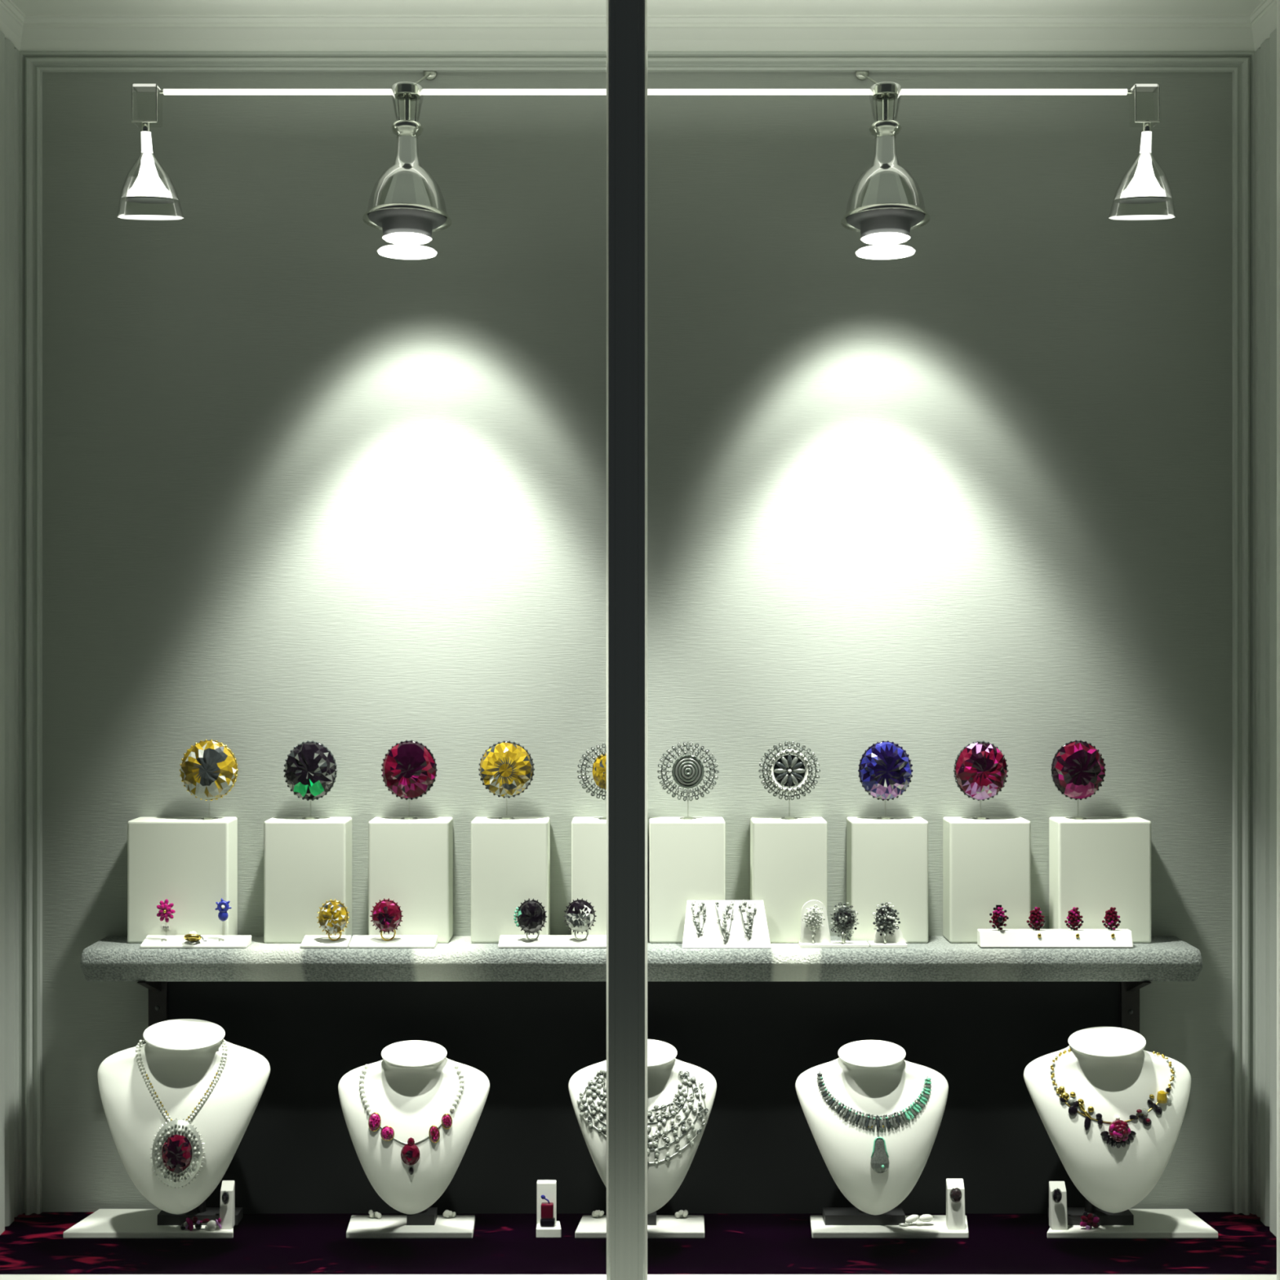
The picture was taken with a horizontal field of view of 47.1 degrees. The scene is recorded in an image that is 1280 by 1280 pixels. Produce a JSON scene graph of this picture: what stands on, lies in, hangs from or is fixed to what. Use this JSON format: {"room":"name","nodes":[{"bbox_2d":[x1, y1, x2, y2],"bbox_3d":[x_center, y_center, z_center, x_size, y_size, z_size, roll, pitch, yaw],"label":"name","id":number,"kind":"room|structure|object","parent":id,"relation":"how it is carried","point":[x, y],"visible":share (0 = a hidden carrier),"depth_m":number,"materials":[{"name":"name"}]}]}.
{"room":"shop","nodes":[
{"label":"shop","id":0,"kind":"room"},
{"bbox_2d":[10,0,1263,15],"bbox_3d":[-0.004,-0.924,2.095,1.914,0.030,0.270,0,0,0],"label":"ceiling","id":1,"kind":"structure","parent":0,"point":[28,7],"depth_m":2.11,"materials":[{"name":"paint"}]},
{"bbox_2d":[42,71,1232,1213],"bbox_3d":[-0.004,-0.011,2.212,1.914,1.857,0.036,0,0,0],"label":"wall","id":2,"kind":"structure","parent":0,"point":[302,481],"depth_m":2.20,"materials":[{"name":"paint"}]},
{"bbox_2d":[18,52,42,1214],"bbox_3d":[-0.914,-0.011,2.194,0.034,1.739,0.012,0,0,0],"label":"trim","id":3,"kind":"structure","parent":2,"relation":"attached to","point":[30,77],"depth_m":2.19,"materials":[{"name":"paint"}]},
{"bbox_2d":[19,15,1254,51],"bbox_3d":[-0.004,-0.895,2.166,1.854,0.030,0.068,0,0,0],"label":"trim","id":4,"kind":"structure","parent":2,"relation":"attached to","point":[40,33],"depth_m":2.16,"materials":[{"name":"paint"}]},
{"bbox_2d":[18,51,1255,71],"bbox_3d":[-0.004,-0.866,2.194,1.854,0.029,0.012,0,0,0],"label":"trim","id":5,"kind":"structure","parent":2,"relation":"attached to","point":[45,61],"depth_m":2.19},
{"bbox_2d":[0,0,1279,1279],"bbox_3d":[0.000,-0.075,2.055,2.000,1.967,0.290,0,0,0],"label":"window","id":6,"kind":"structure","parent":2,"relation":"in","point":[626,20],"depth_m":1.92,"materials":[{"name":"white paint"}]},
{"bbox_2d":[117,84,183,220],"bbox_3d":[-0.670,-0.660,2.009,0.087,0.183,0.086,0,0,0],"label":"lamp","id":7,"kind":"object","parent":6,"relation":"hanging from","point":[148,187],"visible":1,"depth_m":1.99,"materials":[{"name":"white metal"}]},
{"bbox_2d":[362,81,451,259],"bbox_3d":[-0.316,-0.636,1.990,0.119,0.228,0.119,0,0,0],"label":"lamp","id":8,"kind":"object","parent":6,"relation":"hanging from","point":[407,220],"visible":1,"depth_m":1.97,"materials":[{"name":"silver metal"}]},
{"bbox_2d":[840,81,929,259],"bbox_3d":[0.333,-0.636,1.990,0.119,0.228,0.119,0,0,0],"label":"lamp","id":9,"kind":"object","parent":6,"relation":"hanging from","point":[885,220],"visible":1,"depth_m":1.97,"materials":[{"name":"silver metal"}]},
{"bbox_2d":[1108,84,1175,220],"bbox_3d":[0.688,-0.660,2.009,0.087,0.183,0.086,0,0,0],"label":"lamp","id":10,"kind":"object","parent":6,"relation":"hanging from","point":[1144,187],"visible":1,"depth_m":1.99,"materials":[{"name":"white metal"}]},
{"bbox_2d":[80,936,1202,1033],"bbox_3d":[0.003,0.528,2.150,1.612,0.168,0.100,0,0,0],"label":"display shelf","id":11,"kind":"object","parent":2,"relation":"attached to","point":[110,958],"depth_m":2.11,"materials":[{"name":"stone"}]},
{"bbox_2d":[127,817,237,942],"bbox_3d":[-0.677,0.354,2.172,0.148,0.179,0.054,0,0,0],"label":"block","id":12,"kind":"object","parent":11,"relation":"on","point":[190,863],"visible":0.81,"depth_m":2.15,"materials":[{"name":"white paint"}]},
{"bbox_2d":[200,816,217,819],"bbox_3d":[-0.637,0.250,2.170,0.024,0.030,0.024,0,0,0],"label":"stand","id":13,"kind":"object","parent":12,"relation":"on","point":[206,817],"visible":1,"depth_m":2.17,"materials":[{"name":"plastic"}]},
{"bbox_2d":[179,739,238,800],"bbox_3d":[-0.637,0.192,2.163,0.088,0.091,0.024,0,0,0],"label":"gem brooch","id":14,"kind":"object","parent":13,"relation":"on","point":[209,770],"visible":1,"depth_m":2.16,"materials":[{"name":"glass"}]},
{"bbox_2d":[140,935,251,947],"bbox_3d":[-0.644,0.438,2.128,0.153,0.013,0.032,0,0,0],"label":"display tray","id":15,"kind":"object","parent":11,"relation":"on","point":[150,941],"visible":0.97,"depth_m":2.12,"materials":[{"name":"white"}]},
{"bbox_2d":[160,921,171,941],"bbox_3d":[-0.688,0.421,2.128,0.014,0.029,0.014,0,0,0],"label":"post","id":16,"kind":"object","parent":15,"relation":"on","point":[165,922],"visible":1,"depth_m":2.13,"materials":[{"name":"plastic"}]},
{"bbox_2d":[156,898,175,922],"bbox_3d":[-0.687,0.393,2.125,0.027,0.034,0.010,0,0,0],"label":"flower brooch","id":17,"kind":"object","parent":16,"relation":"on","point":[166,911],"visible":1,"depth_m":2.12,"materials":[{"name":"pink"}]},
{"bbox_2d":[183,931,207,942],"bbox_3d":[-0.642,0.429,2.118,0.034,0.016,0.019,0,0,0],"label":"ring","id":18,"kind":"object","parent":15,"relation":"on","point":[192,935],"visible":1,"depth_m":2.11,"materials":[{"name":"gold metal"}]},
{"bbox_2d":[217,920,228,941],"bbox_3d":[-0.605,0.421,2.128,0.014,0.028,0.014,0,0,0],"label":"post","id":19,"kind":"object","parent":15,"relation":"on","point":[224,921],"visible":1,"depth_m":2.13,"materials":[{"name":"plastic"}]},
{"bbox_2d":[214,897,231,921],"bbox_3d":[-0.604,0.391,2.126,0.024,0.034,0.008,0,0,0],"label":"blue brooch","id":20,"kind":"object","parent":19,"relation":"on","point":[223,915],"visible":1,"depth_m":2.12,"materials":[{"name":"glass"}]},
{"bbox_2d":[263,817,351,942],"bbox_3d":[-0.491,0.354,2.172,0.120,0.179,0.054,0,0,0],"label":"block","id":21,"kind":"object","parent":11,"relation":"on","point":[308,863],"visible":0.83,"depth_m":2.15,"materials":[{"name":"white paint"}]},
{"bbox_2d":[302,816,319,819],"bbox_3d":[-0.487,0.250,2.170,0.024,0.030,0.024,0,0,0],"label":"stand","id":22,"kind":"object","parent":21,"relation":"on","point":[307,817],"visible":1,"depth_m":2.16,"materials":[{"name":"plastic"}]},
{"bbox_2d":[283,740,337,800],"bbox_3d":[-0.487,0.193,2.163,0.080,0.089,0.024,0,0,0],"label":"gem brooch","id":23,"kind":"object","parent":22,"relation":"on","point":[310,771],"visible":1,"depth_m":2.16,"materials":[{"name":"glass"}]},
{"bbox_2d":[300,935,351,947],"bbox_3d":[-0.456,0.438,2.128,0.068,0.013,0.032,0,0,0],"label":"display tray","id":24,"kind":"object","parent":11,"relation":"on","point":[308,941],"visible":0.91,"depth_m":2.12,"materials":[{"name":"white"}]},
{"bbox_2d":[316,898,350,941],"bbox_3d":[-0.445,0.406,2.123,0.049,0.062,0.018,0,0,0],"label":"ring","id":25,"kind":"object","parent":24,"relation":"on","point":[333,917],"visible":1,"depth_m":2.12,"materials":[{"name":"glass"}]},
{"bbox_2d":[348,935,437,947],"bbox_3d":[-0.358,0.438,2.128,0.124,0.013,0.032,0,0,0],"label":"display tray","id":26,"kind":"object","parent":11,"relation":"on","point":[357,941],"visible":1,"depth_m":2.12,"materials":[{"name":"white"}]},
{"bbox_2d":[369,897,403,941],"bbox_3d":[-0.367,0.405,2.123,0.049,0.063,0.019,0,0,0],"label":"ring","id":27,"kind":"object","parent":26,"relation":"on","point":[386,915],"visible":1,"depth_m":2.12,"materials":[{"name":"red"}]},
{"bbox_2d":[368,817,453,942],"bbox_3d":[-0.339,0.354,2.172,0.118,0.179,0.054,0,0,0],"label":"block","id":28,"kind":"object","parent":11,"relation":"on","point":[411,861],"visible":0.81,"depth_m":2.15,"materials":[{"name":"white paint"}]},
{"bbox_2d":[400,816,417,819],"bbox_3d":[-0.341,0.249,2.170,0.024,0.031,0.024,0,0,0],"label":"stand","id":29,"kind":"object","parent":28,"relation":"on","point":[405,817],"visible":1,"depth_m":2.17,"materials":[{"name":"plastic"}]},
{"bbox_2d":[380,739,437,799],"bbox_3d":[-0.341,0.192,2.163,0.084,0.089,0.024,0,0,0],"label":"gem brooch","id":30,"kind":"object","parent":29,"relation":"on","point":[409,770],"visible":1,"depth_m":2.16,"materials":[{"name":"red"}]},
{"bbox_2d":[471,817,550,942],"bbox_3d":[-0.191,0.354,2.172,0.113,0.179,0.054,0,0,0],"label":"block","id":31,"kind":"object","parent":11,"relation":"on","point":[510,859],"visible":0.84,"depth_m":2.15,"materials":[{"name":"white paint"}]},
{"bbox_2d":[498,816,515,819],"bbox_3d":[-0.197,0.248,2.170,0.024,0.034,0.024,0,0,0],"label":"stand","id":32,"kind":"object","parent":31,"relation":"on","point":[503,817],"visible":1,"depth_m":2.16,"materials":[{"name":"plastic"}]},
{"bbox_2d":[478,740,534,798],"bbox_3d":[-0.197,0.191,2.163,0.084,0.086,0.023,0,0,0],"label":"gem brooch","id":33,"kind":"object","parent":32,"relation":"on","point":[506,769],"visible":1,"depth_m":2.16,"materials":[{"name":"glass"}]},
{"bbox_2d":[497,935,606,947],"bbox_3d":[-0.119,0.438,2.128,0.171,0.013,0.032,0,0,0],"label":"display tray","id":34,"kind":"object","parent":11,"relation":"on","point":[505,941],"visible":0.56,"depth_m":2.12,"materials":[{"name":"white"}]},
{"bbox_2d":[513,897,546,941],"bbox_3d":[-0.158,0.405,2.123,0.049,0.063,0.019,0,0,0],"label":"ring","id":35,"kind":"object","parent":34,"relation":"on","point":[531,916],"visible":1,"depth_m":2.12,"materials":[{"name":"glass"}]},
{"bbox_2d":[563,897,596,941],"bbox_3d":[-0.087,0.405,2.123,0.049,0.063,0.019,0,0,0],"label":"ring","id":36,"kind":"object","parent":34,"relation":"on","point":[580,915],"visible":1,"depth_m":2.12,"materials":[{"name":"glass"}]},
{"bbox_2d":[571,817,606,935],"bbox_3d":[-0.047,0.354,2.172,0.106,0.179,0.054,0,0,0],"label":"block","id":37,"kind":"object","parent":11,"relation":"on","point":[588,834],"visible":0.24,"depth_m":2.15,"materials":[{"name":"white paint"}]},
{"bbox_2d":[598,799,606,819],"bbox_3d":[-0.049,0.250,2.170,0.024,0.029,0.024,0,0,0],"label":"stand","id":38,"kind":"object","parent":37,"relation":"on","point":[603,817],"visible":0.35,"depth_m":2.17,"materials":[{"name":"plastic"}]},
{"bbox_2d":[577,742,606,799],"bbox_3d":[-0.049,0.194,2.164,0.088,0.084,0.012,0,0,1],"label":"filigree brooch","id":39,"kind":"object","parent":38,"relation":"on","point":[599,766],"visible":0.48,"depth_m":2.16,"materials":[{"name":"grey metal"}]},
{"bbox_2d":[648,817,724,942],"bbox_3d":[0.069,0.354,2.172,0.111,0.179,0.054,0,0,0],"label":"block","id":40,"kind":"object","parent":11,"relation":"on","point":[686,857],"visible":0.73,"depth_m":2.15,"materials":[{"name":"white paint"}]},
{"bbox_2d":[680,799,696,819],"bbox_3d":[0.071,0.250,2.170,0.024,0.029,0.024,0,0,0],"label":"stand","id":41,"kind":"object","parent":40,"relation":"on","point":[688,817],"visible":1,"depth_m":2.17,"materials":[{"name":"plastic"}]},
{"bbox_2d":[657,742,719,800],"bbox_3d":[0.071,0.194,2.166,0.091,0.088,0.008,0,0,0],"label":"filigree brooch","id":42,"kind":"object","parent":41,"relation":"on","point":[687,771],"visible":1,"depth_m":2.17,"materials":[{"name":"grey metal"}]},
{"bbox_2d":[681,900,771,948],"bbox_3d":[0.125,0.412,2.127,0.128,0.064,0.028,0,0,0],"label":"card","id":43,"kind":"object","parent":11,"relation":"on","point":[712,937],"visible":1,"depth_m":2.12,"materials":[{"name":"white"}]},
{"bbox_2d":[691,901,706,935],"bbox_3d":[0.086,0.403,2.125,0.024,0.048,0.019,0,0,0],"label":"silver brooch","id":44,"kind":"object","parent":43,"relation":"attached to","point":[697,926],"visible":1,"depth_m":2.12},
{"bbox_2d":[715,900,734,942],"bbox_3d":[0.124,0.407,2.123,0.029,0.057,0.023,0,0,0],"label":"silver brooch","id":45,"kind":"object","parent":43,"relation":"attached to","point":[726,933],"visible":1,"depth_m":2.12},
{"bbox_2d":[738,899,756,937],"bbox_3d":[0.156,0.404,2.124,0.027,0.052,0.021,0,0,0],"label":"silver brooch","id":46,"kind":"object","parent":43,"relation":"attached to","point":[751,919],"visible":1,"depth_m":2.12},
{"bbox_2d":[750,817,826,942],"bbox_3d":[0.219,0.354,2.172,0.109,0.179,0.054,0,0,0],"label":"block","id":47,"kind":"object","parent":11,"relation":"on","point":[788,857],"visible":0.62,"depth_m":2.15,"materials":[{"name":"white paint"}]},
{"bbox_2d":[781,798,797,819],"bbox_3d":[0.221,0.250,2.170,0.024,0.030,0.024,0,0,0],"label":"stand","id":48,"kind":"object","parent":47,"relation":"on","point":[789,817],"visible":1,"depth_m":2.17,"materials":[{"name":"plastic"}]},
{"bbox_2d":[758,741,820,800],"bbox_3d":[0.221,0.193,2.166,0.092,0.088,0.009,0,0,0],"label":"filigree brooch","id":49,"kind":"object","parent":48,"relation":"on","point":[789,771],"visible":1,"depth_m":2.17,"materials":[{"name":"grey metal"}]},
{"bbox_2d":[768,749,809,792],"bbox_3d":[0.221,0.193,2.166,0.061,0.064,0.009,0,0,0],"label":"flower","id":50,"kind":"object","parent":49,"relation":"on","point":[789,771],"depth_m":2.16,"materials":[{"name":"silver metal"}]},
{"bbox_2d":[798,899,869,947],"bbox_3d":[0.281,0.411,2.127,0.099,0.066,0.026,0,0,0],"label":"stand","id":51,"kind":"object","parent":11,"relation":"on","point":[822,939],"visible":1,"depth_m":2.13,"materials":[{"name":"white"}]},
{"bbox_2d":[801,904,825,943],"bbox_3d":[0.251,0.411,2.125,0.034,0.058,0.016,0,0,0],"label":"ring","id":52,"kind":"object","parent":51,"relation":"on","point":[813,916],"visible":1,"depth_m":2.12,"materials":[{"name":"silver metal"}]},
{"bbox_2d":[829,902,858,943],"bbox_3d":[0.295,0.410,2.123,0.042,0.061,0.020,0,0,-11],"label":"ring","id":53,"kind":"object","parent":51,"relation":"on","point":[843,919],"visible":1,"depth_m":2.12,"materials":[{"name":"metal"}]},
{"bbox_2d":[846,817,928,942],"bbox_3d":[0.366,0.354,2.172,0.113,0.179,0.054,0,0,0],"label":"block","id":54,"kind":"object","parent":11,"relation":"on","point":[887,860],"visible":0.93,"depth_m":2.15,"materials":[{"name":"white paint"}]},
{"bbox_2d":[878,816,893,819],"bbox_3d":[0.363,0.250,2.170,0.024,0.030,0.024,0,0,0],"label":"stand","id":55,"kind":"object","parent":54,"relation":"on","point":[881,817],"visible":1,"depth_m":2.16,"materials":[{"name":"plastic"}]},
{"bbox_2d":[857,740,913,800],"bbox_3d":[0.363,0.193,2.163,0.082,0.089,0.024,0,0,0],"label":"gem brooch","id":56,"kind":"object","parent":55,"relation":"on","point":[885,771],"visible":1,"depth_m":2.16,"materials":[{"name":"blue"}]},
{"bbox_2d":[867,924,907,947],"bbox_3d":[0.360,0.428,2.127,0.056,0.033,0.026,0,0,0],"label":"stand","id":57,"kind":"object","parent":11,"relation":"on","point":[896,940],"visible":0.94,"depth_m":2.13,"materials":[{"name":"white"}]},
{"bbox_2d":[872,902,900,943],"bbox_3d":[0.356,0.410,2.123,0.041,0.061,0.018,0,0,0],"label":"ring","id":58,"kind":"object","parent":57,"relation":"on","point":[886,918],"visible":1,"depth_m":2.12,"materials":[{"name":"metal"}]},
{"bbox_2d":[942,817,1031,942],"bbox_3d":[0.513,0.354,2.172,0.119,0.179,0.054,0,0,0],"label":"block","id":59,"kind":"object","parent":11,"relation":"on","point":[987,863],"visible":0.77,"depth_m":2.15,"materials":[{"name":"white paint"}]},
{"bbox_2d":[972,816,989,819],"bbox_3d":[0.504,0.250,2.170,0.024,0.030,0.024,0,0,0],"label":"stand","id":60,"kind":"object","parent":59,"relation":"on","point":[976,817],"visible":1,"depth_m":2.17,"materials":[{"name":"plastic"}]},
{"bbox_2d":[953,740,1008,800],"bbox_3d":[0.504,0.193,2.163,0.082,0.089,0.024,0,0,0],"label":"gem brooch","id":61,"kind":"object","parent":60,"relation":"on","point":[980,770],"visible":1,"depth_m":2.16,"materials":[{"name":"red"}]},
{"bbox_2d":[977,928,1133,947],"bbox_3d":[0.601,0.432,2.123,0.220,0.024,0.022,0,0,0],"label":"bar","id":62,"kind":"object","parent":11,"relation":"on","point":[986,938],"visible":1,"depth_m":2.12,"materials":[{"name":"white"}]},
{"bbox_2d":[989,904,1008,930],"bbox_3d":[0.519,0.402,2.120,0.029,0.037,0.010,0,0,0],"label":"earring","id":63,"kind":"object","parent":62,"relation":"on","point":[998,917],"visible":1,"depth_m":2.12,"materials":[{"name":"pink"}]},
{"bbox_2d":[1026,906,1045,937],"bbox_3d":[0.573,0.408,2.120,0.028,0.044,0.011,0,0,0],"label":"earring","id":64,"kind":"object","parent":62,"relation":"on","point":[1036,917],"visible":1,"depth_m":2.12,"materials":[{"name":"pink"}]},
{"bbox_2d":[1064,906,1084,937],"bbox_3d":[0.628,0.408,2.120,0.028,0.044,0.011,0,0,0],"label":"earring","id":65,"kind":"object","parent":62,"relation":"on","point":[1073,917],"visible":1,"depth_m":2.12,"materials":[{"name":"pink"}]},
{"bbox_2d":[1102,906,1120,937],"bbox_3d":[0.682,0.408,2.120,0.028,0.044,0.011,0,0,0],"label":"earring","id":66,"kind":"object","parent":62,"relation":"on","point":[1111,917],"visible":1,"depth_m":2.12,"materials":[{"name":"pink"}]},
{"bbox_2d":[1048,817,1151,942],"bbox_3d":[0.681,0.354,2.172,0.136,0.179,0.054,0,0,0],"label":"block","id":67,"kind":"object","parent":11,"relation":"on","point":[1097,864],"visible":0.74,"depth_m":2.15,"materials":[{"name":"white paint"}]},
{"bbox_2d":[1069,816,1086,819],"bbox_3d":[0.648,0.249,2.170,0.024,0.031,0.024,0,0,0],"label":"stand","id":68,"kind":"object","parent":67,"relation":"on","point":[1073,817],"visible":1,"depth_m":2.16,"materials":[{"name":"plastic"}]},
{"bbox_2d":[1050,740,1106,799],"bbox_3d":[0.648,0.192,2.163,0.082,0.089,0.024,0,0,0],"label":"gem brooch","id":69,"kind":"object","parent":68,"relation":"on","point":[1077,770],"visible":1,"depth_m":2.16,"materials":[{"name":"red"}]},
{"bbox_2d":[1232,52,1255,1215],"bbox_3d":[0.906,-0.011,2.194,0.034,1.739,0.012,0,0,0],"label":"trim","id":70,"kind":"structure","parent":2,"relation":"attached to","point":[1244,76],"depth_m":2.19,"materials":[{"name":"paint"}]},
{"bbox_2d":[0,1212,1276,1274],"bbox_3d":[-0.004,0.873,2.091,1.854,0.030,0.218,0,0,0],"label":"floor","id":71,"kind":"structure","parent":0,"point":[34,1243],"depth_m":2.05,"materials":[{"name":"fabric"}]},
{"bbox_2d":[62,1208,233,1238],"bbox_3d":[-0.705,0.853,2.144,0.244,0.010,0.087,0,0,0],"label":"base plate","id":72,"kind":"object","parent":71,"relation":"on","point":[103,1223],"visible":0.68,"depth_m":2.11,"materials":[{"name":"white"}]},
{"bbox_2d":[97,1018,270,1225],"bbox_3d":[-0.641,0.697,2.079,0.242,0.302,0.151,0,0,0],"label":"bust","id":73,"kind":"object","parent":72,"relation":"on","point":[181,1058],"visible":0.98,"depth_m":2.03,"materials":[{"name":"white"}]},
{"bbox_2d":[135,1039,227,1188],"bbox_3d":[-0.643,0.653,2.030,0.135,0.187,0.088,0,0,0],"label":"necklace","id":74,"kind":"object","parent":73,"relation":"on","point":[176,1153],"visible":1,"depth_m":2.00,"materials":[{"name":"white"}]},
{"bbox_2d":[180,1216,209,1231],"bbox_3d":[-0.640,0.839,2.108,0.042,0.020,0.011,0,0,0],"label":"ring","id":75,"kind":"object","parent":72,"relation":"on","point":[188,1224],"visible":1,"depth_m":2.11,"materials":[{"name":"pink"}]},
{"bbox_2d":[219,1180,235,1229],"bbox_3d":[-0.596,0.816,2.118,0.018,0.065,0.016,0,0,0],"label":"stand","id":76,"kind":"object","parent":72,"relation":"on","point":[227,1212],"visible":1,"depth_m":2.11,"materials":[{"name":"white"}]},
{"bbox_2d":[346,1215,475,1238],"bbox_3d":[-0.333,0.853,2.132,0.186,0.010,0.063,0,0,0],"label":"base plate","id":77,"kind":"object","parent":71,"relation":"on","point":[359,1226],"visible":0.96,"depth_m":2.12,"materials":[{"name":"white"}]},
{"bbox_2d":[337,1040,489,1225],"bbox_3d":[-0.318,0.712,2.061,0.161,0.272,0.161,0,0,-45],"label":"bust","id":78,"kind":"object","parent":77,"relation":"on","point":[415,1084],"visible":0.97,"depth_m":2.03,"materials":[{"name":"white"}]},
{"bbox_2d":[359,1064,464,1174],"bbox_3d":[-0.318,0.663,2.031,0.148,0.135,0.069,0,0,0],"label":"necklace","id":79,"kind":"object","parent":78,"relation":"on","point":[410,1153],"visible":1,"depth_m":2.01,"materials":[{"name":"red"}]},
{"bbox_2d":[536,1179,561,1237],"bbox_3d":[-0.131,0.821,2.118,0.036,0.074,0.029,0,0,0],"label":"stand","id":80,"kind":"object","parent":71,"relation":"on","point":[548,1188],"visible":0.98,"depth_m":2.12,"materials":[{"name":"white"}]},
{"bbox_2d":[540,1195,555,1226],"bbox_3d":[-0.133,0.823,2.113,0.021,0.046,0.011,0,0,0],"label":"earring","id":81,"kind":"object","parent":80,"relation":"on","point":[547,1220],"visible":1,"depth_m":2.11,"materials":[{"name":"red stone"}]},
{"bbox_2d":[574,1215,704,1238],"bbox_3d":[0.001,0.853,2.132,0.188,0.010,0.063,0,0,0],"label":"base plate","id":82,"kind":"object","parent":71,"relation":"on","point":[667,1226],"visible":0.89,"depth_m":2.12,"materials":[{"name":"white"}]},
{"bbox_2d":[568,1039,716,1225],"bbox_3d":[0.004,0.712,2.062,0.160,0.273,0.160,0,0,45],"label":"bust","id":83,"kind":"object","parent":82,"relation":"on","point":[664,1178],"visible":0.46,"depth_m":2.03,"materials":[{"name":"white"}]},
{"bbox_2d":[576,1068,708,1165],"bbox_3d":[0.003,0.659,2.027,0.184,0.118,0.054,0,0,0],"label":"necklace","id":84,"kind":"object","parent":83,"relation":"on","point":[688,1081],"visible":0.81,"depth_m":2.03,"materials":[{"name":"grey"}]},
{"bbox_2d":[809,1215,968,1238],"bbox_3d":[0.364,0.853,2.132,0.235,0.010,0.063,0,0,0],"label":"base plate","id":85,"kind":"object","parent":71,"relation":"on","point":[936,1228],"visible":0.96,"depth_m":2.11,"materials":[{"name":"white"}]},
{"bbox_2d":[795,1040,948,1225],"bbox_3d":[0.326,0.712,2.079,0.215,0.272,0.151,0,0,0],"label":"bust","id":86,"kind":"object","parent":85,"relation":"on","point":[872,1077],"visible":0.99,"depth_m":2.03,"materials":[{"name":"white"}]},
{"bbox_2d":[817,1071,931,1173],"bbox_3d":[0.327,0.666,2.026,0.160,0.122,0.064,0,0,0],"label":"necklace","id":87,"kind":"object","parent":86,"relation":"on","point":[879,1162],"visible":1,"depth_m":2.02,"materials":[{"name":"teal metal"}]},
{"bbox_2d":[898,1213,933,1226],"bbox_3d":[0.400,0.840,2.125,0.052,0.015,0.012,0,0,0],"label":"earring","id":88,"kind":"object","parent":85,"relation":"on","point":[926,1217],"visible":1,"depth_m":2.12,"materials":[{"name":"white"}]},
{"bbox_2d":[946,1178,965,1229],"bbox_3d":[0.456,0.814,2.116,0.025,0.068,0.016,0,0,0],"label":"stand","id":89,"kind":"object","parent":85,"relation":"on","point":[955,1211],"visible":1,"depth_m":2.11,"materials":[{"name":"white"}]},
{"bbox_2d":[949,1187,962,1202],"bbox_3d":[0.454,0.798,2.108,0.018,0.022,0.007,0,0,0],"label":"ring","id":90,"kind":"object","parent":89,"relation":"on","point":[955,1194],"visible":1,"depth_m":2.11,"materials":[{"name":"black stone"}]},
{"bbox_2d":[1046,1208,1217,1238],"bbox_3d":[0.706,0.853,2.144,0.246,0.010,0.087,0,0,0],"label":"base plate","id":91,"kind":"object","parent":71,"relation":"on","point":[1148,1223],"visible":0.71,"depth_m":2.11,"materials":[{"name":"white"}]},
{"bbox_2d":[1048,1181,1067,1229],"bbox_3d":[0.603,0.816,2.116,0.023,0.064,0.016,0,0,0],"label":"stand","id":92,"kind":"object","parent":91,"relation":"on","point":[1058,1220],"visible":1,"depth_m":2.11,"materials":[{"name":"white"}]},
{"bbox_2d":[1080,1212,1100,1229],"bbox_3d":[0.648,0.838,2.113,0.029,0.026,0.010,0,0,0],"label":"ring","id":93,"kind":"object","parent":91,"relation":"on","point":[1088,1220],"visible":1,"depth_m":2.11,"materials":[{"name":"pink"}]},
{"bbox_2d":[1023,1026,1191,1225],"bbox_3d":[0.657,0.702,2.079,0.235,0.291,0.151,0,0,0],"label":"bust","id":94,"kind":"object","parent":91,"relation":"on","point":[1109,1068],"visible":0.98,"depth_m":2.03,"materials":[{"name":"white"}]},
{"bbox_2d":[1049,1048,1174,1148],"bbox_3d":[0.660,0.635,2.033,0.175,0.120,0.082,0,0,0],"label":"necklace","id":95,"kind":"object","parent":94,"relation":"on","point":[1120,1133],"visible":1,"depth_m":2.02,"materials":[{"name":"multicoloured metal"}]},
{"bbox_3d":[-0.946,-0.011,2.080,0.030,1.857,0.240,0,0,0],"label":"wall","id":96,"kind":"structure","parent":0,"visible":0},
{"bbox_2d":[0,30,18,1235],"bbox_3d":[-0.926,-0.011,2.142,0.009,1.738,0.109,0,0,0],"label":"trim","id":97,"kind":"structure","parent":96,"relation":"attached to","point":[9,55],"depth_m":2.15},
{"bbox_2d":[0,0,25,51],"bbox_3d":[-0.912,-0.895,2.080,0.037,0.030,0.240,0,0,0],"label":"trim","id":98,"kind":"structure","parent":96,"relation":"attached to","point":[11,18],"depth_m":2.13,"materials":[{"name":"paint"}]},
{"bbox_3d":[0.938,-0.011,2.080,0.030,1.857,0.240,0,0,0],"label":"wall","id":99,"kind":"structure","parent":0,"visible":0},
{"bbox_2d":[1249,0,1276,51],"bbox_3d":[0.904,-0.895,2.080,0.037,0.030,0.240,0,0,0],"label":"trim","id":100,"kind":"structure","parent":99,"relation":"attached to","point":[1263,19],"depth_m":2.12,"materials":[{"name":"paint"}]},
{"bbox_2d":[1255,27,1276,1236],"bbox_3d":[0.918,-0.011,2.142,0.009,1.738,0.109,0,0,0],"label":"trim","id":101,"kind":"structure","parent":99,"relation":"attached to","point":[1265,55],"depth_m":2.15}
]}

